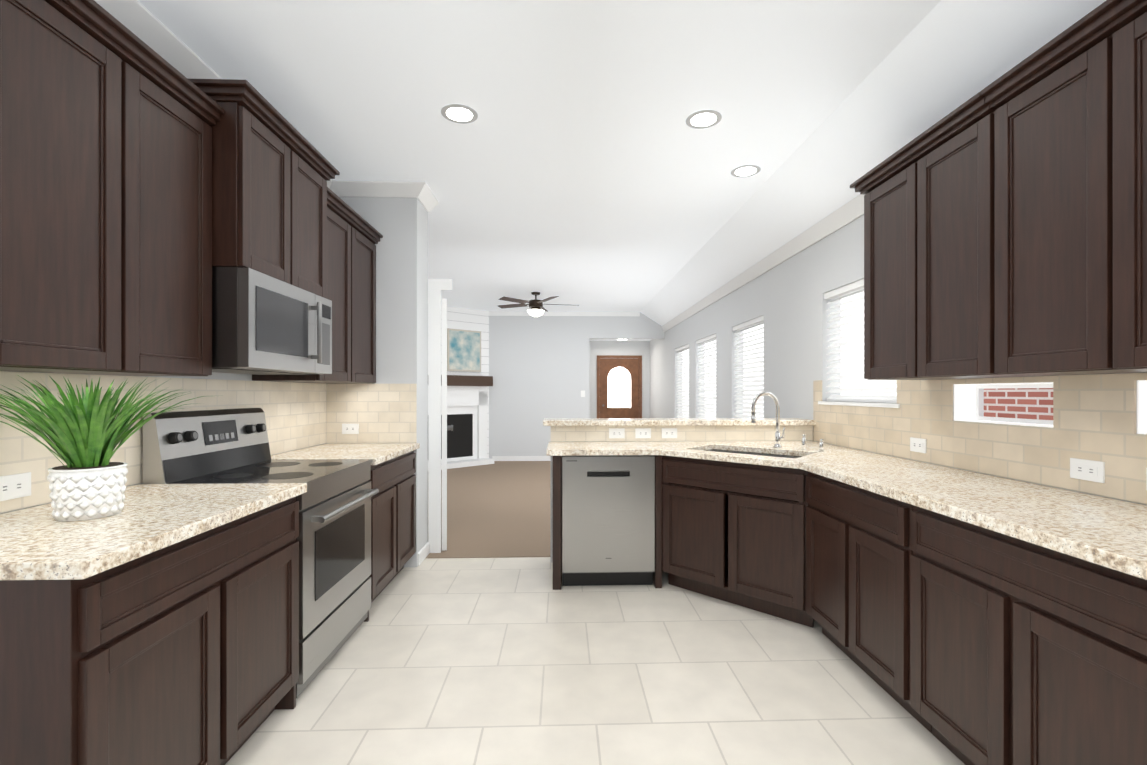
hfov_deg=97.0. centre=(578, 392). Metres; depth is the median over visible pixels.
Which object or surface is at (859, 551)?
base cabinet
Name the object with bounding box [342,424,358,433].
electrical outlet
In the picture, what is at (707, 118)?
recessed light
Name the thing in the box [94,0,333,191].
crown molding
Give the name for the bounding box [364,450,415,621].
base cabinet
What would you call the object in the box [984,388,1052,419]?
brick
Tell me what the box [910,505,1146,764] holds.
base cabinet
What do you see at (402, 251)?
wall
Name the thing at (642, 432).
outlet
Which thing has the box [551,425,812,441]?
backsplash
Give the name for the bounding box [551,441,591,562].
wall
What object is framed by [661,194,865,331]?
crown molding
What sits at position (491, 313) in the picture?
crown molding
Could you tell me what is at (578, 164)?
ceiling
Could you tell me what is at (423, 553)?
baseboard
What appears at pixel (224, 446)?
range
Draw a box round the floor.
[225,557,964,764]
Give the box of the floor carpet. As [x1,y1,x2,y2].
[426,461,550,557]
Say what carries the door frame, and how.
attached to the wall at (402, 251)
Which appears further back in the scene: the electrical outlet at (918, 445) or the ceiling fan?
the ceiling fan
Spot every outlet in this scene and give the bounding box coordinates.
[0,472,30,500]
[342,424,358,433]
[609,428,624,437]
[635,428,650,437]
[662,428,676,437]
[910,437,926,452]
[1070,458,1104,482]
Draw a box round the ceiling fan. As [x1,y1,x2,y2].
[498,292,578,316]
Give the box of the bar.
[543,418,815,425]
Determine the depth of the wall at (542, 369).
9.48 m
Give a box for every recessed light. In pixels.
[441,104,477,123]
[686,110,721,128]
[731,165,760,176]
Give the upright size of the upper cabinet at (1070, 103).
1.044 m
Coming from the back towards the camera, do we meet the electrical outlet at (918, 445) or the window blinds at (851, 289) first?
the window blinds at (851, 289)
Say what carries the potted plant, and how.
on the countertop at (40, 542)
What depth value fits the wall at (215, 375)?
2.54 m
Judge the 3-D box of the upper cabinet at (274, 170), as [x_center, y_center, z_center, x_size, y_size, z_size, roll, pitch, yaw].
[-1.574,-0.882,2.444,0.464,0.734,0.854,0,0,-2]
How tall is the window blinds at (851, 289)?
0.795 m
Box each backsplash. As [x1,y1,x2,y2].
[0,371,416,512]
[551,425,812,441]
[813,373,1146,504]
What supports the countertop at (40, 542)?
on the base cabinet at (185, 652)
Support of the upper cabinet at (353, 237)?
attached to the wall at (215, 375)
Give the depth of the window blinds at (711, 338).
6.89 m
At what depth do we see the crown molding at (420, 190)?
3.67 m
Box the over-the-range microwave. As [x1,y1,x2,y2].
[212,267,331,374]
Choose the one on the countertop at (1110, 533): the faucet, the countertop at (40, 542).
the faucet
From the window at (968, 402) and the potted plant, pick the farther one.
the window at (968, 402)
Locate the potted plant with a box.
[0,375,222,520]
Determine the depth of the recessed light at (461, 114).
2.75 m
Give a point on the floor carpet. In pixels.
(499, 509)
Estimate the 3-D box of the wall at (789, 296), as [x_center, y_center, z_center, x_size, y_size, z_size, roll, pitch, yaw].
[1.845,-0.115,4.788,0.140,2.800,13.080,0,0,-2]
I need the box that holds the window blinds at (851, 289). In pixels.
[824,279,896,402]
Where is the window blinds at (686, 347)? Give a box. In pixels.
[675,344,688,417]
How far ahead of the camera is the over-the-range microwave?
2.21 m
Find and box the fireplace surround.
[441,375,493,469]
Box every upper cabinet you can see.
[0,0,224,375]
[188,79,339,298]
[252,187,382,382]
[850,92,1057,379]
[981,0,1146,374]
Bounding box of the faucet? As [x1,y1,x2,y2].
[751,391,823,450]
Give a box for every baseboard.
[417,541,429,565]
[492,456,550,460]
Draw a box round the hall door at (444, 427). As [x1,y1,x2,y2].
[441,298,452,550]
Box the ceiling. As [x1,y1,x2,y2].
[138,0,1105,340]
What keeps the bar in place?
on the wall at (561, 503)
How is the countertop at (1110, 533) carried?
on the base cabinet at (733, 533)
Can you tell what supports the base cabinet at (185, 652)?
on the floor
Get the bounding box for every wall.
[0,371,327,513]
[328,197,427,566]
[489,311,663,458]
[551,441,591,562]
[664,215,1146,504]
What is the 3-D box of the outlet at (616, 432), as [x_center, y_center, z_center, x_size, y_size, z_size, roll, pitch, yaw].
[0.286,0.310,3.830,0.118,0.075,0.008,0,0,-2]
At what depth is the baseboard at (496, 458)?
9.46 m
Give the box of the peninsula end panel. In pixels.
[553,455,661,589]
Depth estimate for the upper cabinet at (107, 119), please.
1.56 m
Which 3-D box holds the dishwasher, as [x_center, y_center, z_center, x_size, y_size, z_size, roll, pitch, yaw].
[0.185,0.851,3.567,0.606,0.868,0.530,0,0,-2]
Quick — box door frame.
[428,279,451,552]
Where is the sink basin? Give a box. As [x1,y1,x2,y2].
[709,450,798,457]
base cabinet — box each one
[0,497,298,764]
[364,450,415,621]
[662,449,813,627]
[806,472,931,732]
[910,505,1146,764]
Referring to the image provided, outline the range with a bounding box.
[143,408,378,697]
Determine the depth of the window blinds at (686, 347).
8.27 m
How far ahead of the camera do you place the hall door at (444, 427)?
4.08 m
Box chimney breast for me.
[441,305,488,457]
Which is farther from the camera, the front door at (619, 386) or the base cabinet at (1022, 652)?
the front door at (619, 386)
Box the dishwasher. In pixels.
[562,455,654,585]
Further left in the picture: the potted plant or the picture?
the potted plant
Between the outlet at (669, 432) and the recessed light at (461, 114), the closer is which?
the recessed light at (461, 114)
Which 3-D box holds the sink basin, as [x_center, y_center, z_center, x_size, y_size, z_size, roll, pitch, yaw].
[1.091,0.510,3.247,0.716,0.198,0.396,0,0,43]
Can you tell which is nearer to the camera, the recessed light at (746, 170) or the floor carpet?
the recessed light at (746, 170)
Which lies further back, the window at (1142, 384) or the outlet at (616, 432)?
the outlet at (616, 432)
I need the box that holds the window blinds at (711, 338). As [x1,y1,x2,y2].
[696,334,715,417]
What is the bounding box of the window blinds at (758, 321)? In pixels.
[733,315,763,417]
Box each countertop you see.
[0,443,419,579]
[546,441,1146,579]
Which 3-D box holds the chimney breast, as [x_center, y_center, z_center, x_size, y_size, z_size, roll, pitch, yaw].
[-2.273,-0.112,8.887,1.238,2.798,1.068,0,0,-2]
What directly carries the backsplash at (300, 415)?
attached to the wall at (215, 375)
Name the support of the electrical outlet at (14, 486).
attached to the backsplash at (300, 415)
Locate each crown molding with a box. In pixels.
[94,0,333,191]
[334,180,429,199]
[419,189,438,212]
[489,311,639,315]
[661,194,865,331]
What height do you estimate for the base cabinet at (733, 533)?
0.874 m
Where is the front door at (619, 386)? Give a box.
[597,355,641,417]
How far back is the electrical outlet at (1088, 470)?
1.85 m
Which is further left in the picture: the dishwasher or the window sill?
the dishwasher
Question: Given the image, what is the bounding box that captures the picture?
[447,328,480,371]
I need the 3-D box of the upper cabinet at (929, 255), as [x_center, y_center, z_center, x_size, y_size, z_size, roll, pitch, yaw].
[1.655,-0.587,2.299,0.384,1.044,0.846,0,0,-2]
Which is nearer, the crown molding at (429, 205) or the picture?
the crown molding at (429, 205)
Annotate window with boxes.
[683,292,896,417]
[954,382,1052,427]
[1138,380,1146,433]
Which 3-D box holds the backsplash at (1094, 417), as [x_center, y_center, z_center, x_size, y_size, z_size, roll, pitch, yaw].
[1.892,0.139,1.139,0.009,0.460,5.494,0,0,-2]
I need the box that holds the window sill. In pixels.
[818,401,899,407]
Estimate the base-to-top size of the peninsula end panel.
0.875 m
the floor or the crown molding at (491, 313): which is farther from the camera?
the crown molding at (491, 313)
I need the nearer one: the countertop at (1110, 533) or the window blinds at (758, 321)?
the countertop at (1110, 533)
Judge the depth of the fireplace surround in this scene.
9.01 m

